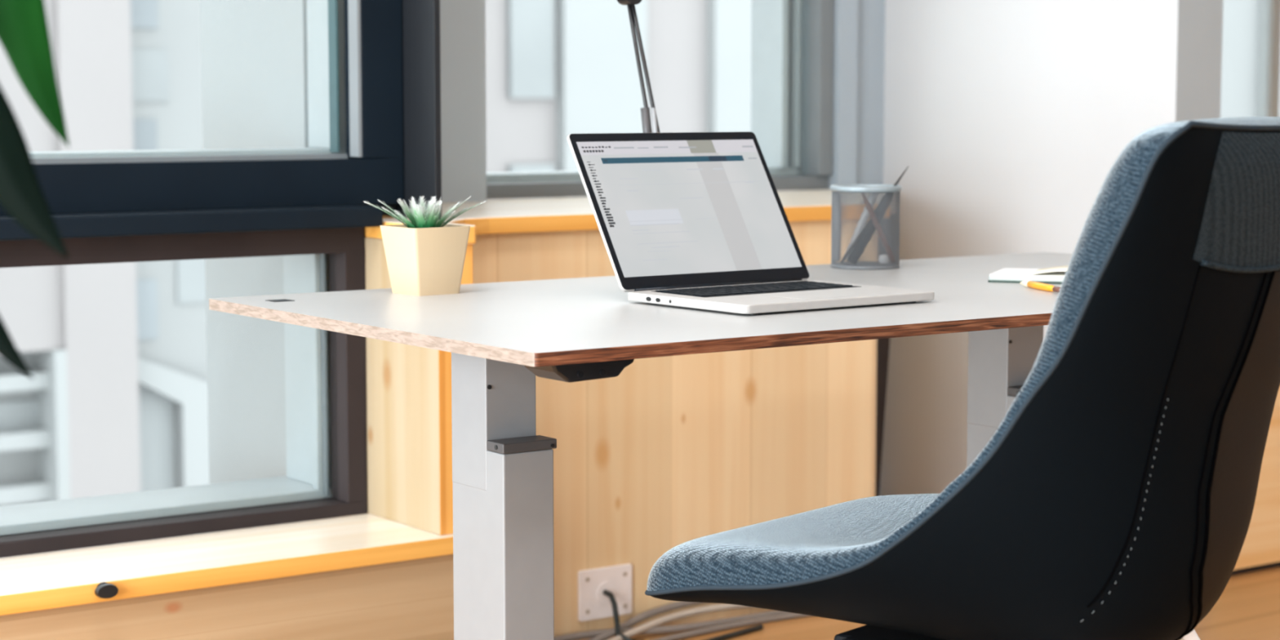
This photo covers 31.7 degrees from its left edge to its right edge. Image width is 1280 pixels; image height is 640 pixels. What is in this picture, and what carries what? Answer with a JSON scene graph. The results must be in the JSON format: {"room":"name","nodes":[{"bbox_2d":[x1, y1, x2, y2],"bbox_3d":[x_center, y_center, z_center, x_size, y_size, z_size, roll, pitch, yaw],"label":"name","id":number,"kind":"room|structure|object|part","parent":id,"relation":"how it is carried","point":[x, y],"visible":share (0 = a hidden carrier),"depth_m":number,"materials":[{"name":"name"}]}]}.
{"room":"home office","nodes":[
{"label":"home office","id":0,"kind":"room"},
{"bbox_2d":[0,554,453,639],"bbox_3d":[-2.165,0.619,2.538,4.550,0.253,0.270,-4,7,-35],"label":"wall","id":1,"kind":"structure","parent":0,"point":[410,599],"depth_m":3.51,"materials":[{"name":"brown wood"}]},
{"bbox_2d":[94,582,118,598],"bbox_3d":[-0.785,0.398,3.307,0.035,0.022,0.020,-4,7,-35],"label":"handle","id":2,"kind":"object","parent":1,"relation":"attached to","point":[103,590],"visible":1,"depth_m":3.30,"materials":[{"name":"black plastic"}]},
{"bbox_2d":[0,513,453,615],"bbox_3d":[-1.742,0.452,2.798,3.558,0.030,0.260,-4,7,-35],"label":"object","id":3,"kind":"structure","parent":1,"relation":"on","point":[71,577],"depth_m":3.51,"materials":[{"name":"brown wood"}]},
{"bbox_2d":[364,237,472,535],"bbox_3d":[-0.392,0.101,3.794,0.067,0.474,0.320,-4,7,-35],"label":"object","id":4,"kind":"structure","parent":1,"relation":"attached to","point":[409,424],"depth_m":3.73,"materials":[{"name":"brown wood"}]},
{"bbox_2d":[200,0,326,533],"bbox_3d":[-0.707,-0.073,4.236,0.043,4.300,0.430,-4,7,-35],"label":"wall","id":5,"kind":"structure","parent":0,"point":[254,59],"depth_m":4.23,"materials":[{"name":"white paint"}]},
{"bbox_2d":[440,0,486,202],"bbox_3d":[-0.415,-1.218,4.197,0.430,2.013,0.630,-4,7,-35],"label":"wall pillar","id":6,"kind":"structure","parent":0,"point":[462,22],"depth_m":4.46,"materials":[{"name":"grey paint"}]},
{"bbox_2d":[802,0,884,495],"bbox_3d":[0.473,-0.917,5.162,0.165,2.800,0.150,-4,7,-35],"label":"wall","id":7,"kind":"structure","parent":0,"point":[859,24],"depth_m":5.15,"materials":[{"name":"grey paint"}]},
{"bbox_2d":[331,219,877,639],"bbox_3d":[0.057,0.169,4.551,1.533,0.757,0.568,-4,7,-35],"label":"wood wall panel","id":8,"kind":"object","parent":7,"relation":"attached to","point":[662,454],"depth_m":4.22,"materials":[{"name":"brown wood"}]},
{"bbox_2d":[577,563,631,622],"bbox_3d":[-0.064,0.501,4.139,0.118,0.094,0.010,-4,7,-35],"label":"wall socket","id":9,"kind":"object","parent":8,"relation":"attached to","point":[593,604],"visible":0.98,"depth_m":4.13,"materials":[{"name":"plastic"}]},
{"bbox_2d":[596,581,616,604],"bbox_3d":[-0.061,0.501,4.136,0.042,0.042,0.002,-4,7,-35],"label":"outlet","id":10,"kind":"object","parent":9,"relation":"attached to","point":[611,586],"depth_m":4.13,"materials":[{"name":"plastic"}]},
{"bbox_2d":[364,189,889,244],"bbox_3d":[0.122,-0.213,4.413,1.652,0.030,0.797,-4,7,-35],"label":"trim","id":11,"kind":"structure","parent":7,"relation":"attached to","point":[496,216],"depth_m":4.12,"materials":[{"name":"brown wood"}]},
{"bbox_2d":[608,566,1279,639],"bbox_3d":[1.463,0.829,1.998,9.800,0.060,6.600,-4,7,-35],"label":"floor","id":12,"kind":"structure","parent":0,"point":[1248,607],"depth_m":4.28,"materials":[{"name":"brown wood"}]},
{"bbox_2d":[0,0,69,378],"bbox_3d":[-0.615,0.068,1.545,0.438,1.544,0.346,4,7,32],"label":"leafy houseplant","id":13,"kind":"object","parent":12,"relation":"on","point":[24,33],"visible":1,"depth_m":1.55,"materials":[{"name":"plant"}]},
{"bbox_2d":[208,252,1072,639],"bbox_3d":[0.306,0.315,3.245,1.618,0.721,0.821,-4,7,-35],"label":"desk","id":14,"kind":"object","parent":12,"relation":"on","point":[499,336],"visible":0.77,"depth_m":2.84,"materials":[{"name":"laminate"}]},
{"bbox_2d":[363,195,486,296],"bbox_3d":[-0.301,-0.106,3.151,0.142,0.137,0.108,-4,7,-37],"label":"potted plant","id":15,"kind":"object","parent":14,"relation":"on","point":[424,256],"visible":1,"depth_m":3.12,"materials":[{"name":"green plant"}]},
{"bbox_3d":[-0.301,-0.085,3.153,0.095,0.094,0.095,-4,7,-37],"label":"pot","id":16,"kind":"part","parent":15,"relation":"part of","materials":[{"name":"beige ceramic"}]},
{"bbox_3d":[-0.175,0.420,2.889,0.075,0.522,0.125,-4,7,-35],"label":"leg","id":17,"kind":"part","parent":14,"relation":"part of","materials":[{"name":"silver metal"}]},
{"bbox_2d":[617,0,660,133],"bbox_3d":[0.184,-0.390,3.423,0.458,0.650,0.114,-1,6,-9],"label":"desk lamp","id":18,"kind":"object","parent":14,"relation":"on","point":[645,112],"visible":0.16,"depth_m":3.36,"materials":[{"name":"grey metal"}]},
{"bbox_2d":[567,131,934,315],"bbox_3d":[0.148,-0.140,3.055,0.337,0.224,0.385,-4,7,-37],"label":"laptop","id":19,"kind":"object","parent":14,"relation":"on","point":[688,220],"visible":1,"depth_m":3.12,"materials":[{"name":"metal"}]},
{"bbox_3d":[0.020,-0.142,3.104,0.092,0.023,0.004,-3,-25,-39],"label":"panel","id":20,"kind":"part","parent":19,"relation":"part of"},
{"bbox_3d":[0.071,-0.156,3.155,0.336,0.244,0.005,-4,-24,-37],"label":"lid","id":21,"kind":"part","parent":19,"relation":"part of","materials":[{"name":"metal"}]},
{"bbox_2d":[830,183,902,270],"bbox_3d":[0.364,-0.151,3.637,0.116,0.133,0.116,-4,7,-35],"label":"pencil cup","id":22,"kind":"object","parent":14,"relation":"on","point":[871,264],"visible":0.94,"depth_m":3.60,"materials":[{"name":"silver metal"}]},
{"bbox_2d":[833,194,840,261],"bbox_3d":[0.319,-0.150,3.639,0.012,0.108,0.024,0,6,3],"label":"pen","id":23,"kind":"object","parent":22,"relation":"in","point":[837,194],"visible":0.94,"depth_m":3.63,"materials":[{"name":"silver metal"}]},
{"bbox_2d":[845,192,879,259],"bbox_3d":[0.360,-0.154,3.657,0.056,0.114,0.012,2,6,15],"label":"marker","id":24,"kind":"object","parent":22,"relation":"in","point":[873,196],"visible":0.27,"depth_m":3.65,"materials":[{"name":"white plastic"}]},
{"bbox_2d":[847,184,895,264],"bbox_3d":[0.373,-0.154,3.624,0.082,0.127,0.017,-2,6,-18],"label":"pen","id":25,"kind":"object","parent":22,"relation":"in","point":[863,233],"visible":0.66,"depth_m":3.62,"materials":[{"name":"black plastic"}]},
{"bbox_2d":[840,166,908,263],"bbox_3d":[0.380,-0.171,3.642,0.121,0.157,0.004,-2,6,-19],"label":"stylus","id":26,"kind":"object","parent":22,"relation":"in","point":[903,173],"visible":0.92,"depth_m":3.63,"materials":[{"name":"black plastic"}]},
{"bbox_2d":[862,192,895,263],"bbox_3d":[0.382,-0.149,3.606,0.065,0.119,0.009,-2,6,-23],"label":"pencil","id":27,"kind":"object","parent":22,"relation":"in","point":[863,193],"visible":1,"depth_m":3.60,"materials":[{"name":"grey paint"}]},
{"bbox_2d":[879,254,888,263],"bbox_3d":[0.395,-0.098,3.638,0.017,0.014,0.017,-4,7,-35],"label":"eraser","id":28,"kind":"object","parent":22,"relation":"in","point":[880,255],"visible":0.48,"depth_m":3.63,"materials":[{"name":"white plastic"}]},
{"bbox_3d":[0.564,0.368,3.416,0.075,0.522,0.125,-4,7,-35],"label":"leg","id":29,"kind":"part","parent":14,"relation":"part of","materials":[{"name":"silver metal"}]},
{"bbox_2d":[987,265,1068,284],"bbox_3d":[0.633,-0.069,3.377,0.200,0.019,0.140,2,6,19],"label":"notebook","id":30,"kind":"object","parent":14,"relation":"on","point":[1053,275],"visible":0.41,"depth_m":3.34,"materials":[{"name":"beige paper"}]},
{"bbox_2d":[1019,280,1060,292],"bbox_3d":[0.571,-0.048,3.210,0.010,0.010,0.140,-1,6,-14],"label":"pencil","id":31,"kind":"object","parent":14,"relation":"on","point":[1035,285],"visible":0.92,"depth_m":3.20,"materials":[{"name":"yellow wood"}]},
{"bbox_2d":[587,601,706,639],"bbox_3d":[0.098,0.554,4.232,0.901,0.055,0.042,-4,7,-37],"label":"cable","id":32,"kind":"object","parent":12,"relation":"on","point":[637,619],"visible":0.35,"depth_m":4.17,"materials":[{"name":"grey plastic"}]},
{"bbox_2d":[554,610,791,639],"bbox_3d":[0.128,0.567,4.237,0.955,0.026,0.037,-3,7,-31],"label":"cable","id":33,"kind":"object","parent":12,"relation":"on","point":[692,626],"visible":0.59,"depth_m":4.18,"materials":[{"name":"grey plastic"}]},
{"bbox_2d":[607,603,752,639],"bbox_3d":[0.113,0.564,4.212,0.902,0.038,0.068,-4,7,-37],"label":"cable","id":34,"kind":"object","parent":12,"relation":"on","point":[722,606],"visible":0.41,"depth_m":4.21,"materials":[{"name":"grey plastic"}]},
{"bbox_2d":[603,589,763,639],"bbox_3d":[0.095,0.543,4.130,0.311,0.095,0.106,-2,6,-16],"label":"lead","id":35,"kind":"object","parent":12,"relation":"on","point":[615,607],"visible":1,"depth_m":4.12,"materials":[{"name":"grey plastic"}]},
{"bbox_2d":[652,613,813,639],"bbox_3d":[0.120,0.582,4.159,0.853,0.011,0.056,-5,7,-39],"label":"cable","id":36,"kind":"object","parent":12,"relation":"on","point":[723,627],"visible":0.77,"depth_m":4.22,"materials":[{"name":"grey plastic"}]},
{"bbox_2d":[875,213,897,496],"bbox_3d":[0.481,0.162,4.625,0.088,0.757,0.040,-4,7,-35],"label":"trim","id":37,"kind":"structure","parent":12,"relation":"on","point":[882,344],"depth_m":4.61,"materials":[{"name":"black metal"}]},
{"bbox_2d":[644,116,1279,639],"bbox_3d":[0.410,0.259,2.519,0.668,0.973,0.636,5,7,39],"label":"office chair","id":38,"kind":"object","parent":12,"relation":"on","point":[1113,497],"visible":1,"depth_m":2.23,"materials":[{"name":"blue fabric"}]},
{"bbox_3d":[0.393,0.360,2.498,0.270,0.028,0.240,5,7,39],"label":"mounting plate","id":39,"kind":"part","parent":38,"relation":"part of","materials":[{"name":"black plastic"}]},
{"bbox_3d":[0.726,0.537,2.559,0.271,0.412,0.059,-1,6,-6],"label":"leg","id":40,"kind":"part","parent":38,"relation":"part of","materials":[{"name":"white metal"}]},
{"bbox_3d":[0.656,-0.126,2.283,0.037,0.142,0.393,4,7,36],"label":"panel","id":41,"kind":"part","parent":38,"relation":"part of","materials":[{"name":"grey fabric"}]},
{"bbox_3d":[0.596,0.117,2.434,0.256,0.454,0.279,5,7,39],"label":"panel","id":42,"kind":"part","parent":38,"relation":"part of","materials":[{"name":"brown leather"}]},
{"bbox_2d":[880,0,1222,495],"bbox_3d":[0.823,-0.894,4.924,0.135,2.800,1.046,-4,7,-35],"label":"wall","id":43,"kind":"structure","parent":0,"point":[1008,120],"depth_m":4.91,"materials":[{"name":"white paint"}]},
{"bbox_2d":[1231,561,1279,575],"bbox_3d":[1.789,0.430,5.682,2.155,0.016,0.955,-4,7,-35],"label":"baseboard","id":44,"kind":"structure","parent":43,"relation":"attached to","point":[1277,564],"depth_m":4.75,"materials":[{"name":"brown wood"}]},
{"bbox_2d":[1233,386,1279,569],"bbox_3d":[1.794,0.231,5.657,2.155,0.386,0.970,-4,7,-35],"label":"trim","id":45,"kind":"structure","parent":43,"relation":"attached to","point":[1261,544],"depth_m":4.73,"materials":[{"name":"brown wood"}]},
{"bbox_3d":[-0.313,-0.976,4.313,9.800,2.517,0.700,-4,7,-35],"label":"wall","id":46,"kind":"structure","parent":0,"visible":0},
{"bbox_2d":[0,204,382,557],"bbox_3d":[-1.909,0.160,2.919,3.460,0.533,0.318,-4,7,-35],"label":"window","id":47,"kind":"structure","parent":46,"relation":"in","point":[322,249],"depth_m":3.74,"materials":[{"name":"glass"},{"name":"dark brown-grey aluminium"}]},
{"bbox_3d":[-1.952,0.171,2.981,3.460,0.500,0.170,-4,7,-35],"label":"casing","id":48,"kind":"part","parent":47,"relation":"part of","materials":[{"name":"clear glass"}]},
{"bbox_2d":[0,0,441,219],"bbox_3d":[-1.872,-0.934,2.835,3.554,1.713,0.324,-4,7,-35],"label":"window","id":49,"kind":"structure","parent":46,"relation":"in","point":[374,66],"depth_m":3.82,"materials":[{"name":"glass"},{"name":"dark anthracite aluminium"}]},
{"bbox_3d":[-1.930,-0.979,2.915,3.550,1.640,0.120,-4,7,-35],"label":"casing","id":50,"kind":"part","parent":49,"relation":"part of","materials":[{"name":"glass"}]},
{"bbox_3d":[2.093,-1.030,6.317,3.560,2.800,0.250,-4,7,-35],"label":"wall","id":51,"kind":"structure","parent":0,"visible":0},
{"bbox_2d":[1259,0,1279,116],"bbox_3d":[1.537,-1.040,5.891,2.163,2.098,0.050,-4,7,-35],"label":"window","id":52,"kind":"structure","parent":51,"relation":"in","point":[1270,31],"depth_m":6.03,"materials":[{"name":"white metal"}]},
{"label":"outside","id":53,"kind":"structure","parent":0,"visible":0},
{"bbox_3d":[-6.606,4.593,35.612,90.000,0.100,55.400,-4,7,-35],"label":"ground","id":54,"kind":"structure","parent":53,"visible":0},
{"bbox_2d":[0,0,208,558],"bbox_3d":[-8.907,1.183,13.480,13.000,11.000,8.000,-4,7,-35],"label":"apartment building","id":55,"kind":"structure","parent":54,"relation":"on","point":[115,401],"depth_m":12.70,"materials":[{"name":"white concrete"}]},
{"bbox_3d":[-7.646,0.635,9.576,10.590,0.090,0.100,-4,7,-35],"label":"balcony rail","id":56,"kind":"part","parent":55,"relation":"part of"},
{"bbox_3d":[-7.646,0.964,9.608,10.590,0.090,0.100,-4,7,-35],"label":"balcony rail","id":57,"kind":"part","parent":55,"relation":"part of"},
{"bbox_3d":[-7.646,1.262,9.638,10.590,0.090,0.100,-4,7,-35],"label":"balcony rail","id":58,"kind":"part","parent":55,"relation":"part of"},
{"bbox_3d":[-2.790,1.137,13.279,0.520,1.930,0.240,-4,7,-35],"label":"awning frame","id":59,"kind":"part","parent":55,"relation":"part of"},
{"bbox_2d":[484,0,834,199],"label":"window","id":60,"kind":"structure","parent":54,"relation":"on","point":[556,69],"depth_m":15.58,"materials":[{"name":"clear glass"}]},
{"bbox_2d":[1220,0,1279,118],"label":"window","id":61,"kind":"structure","parent":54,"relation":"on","point":[1242,19],"depth_m":21.12,"materials":[{"name":"glass"}]}
]}

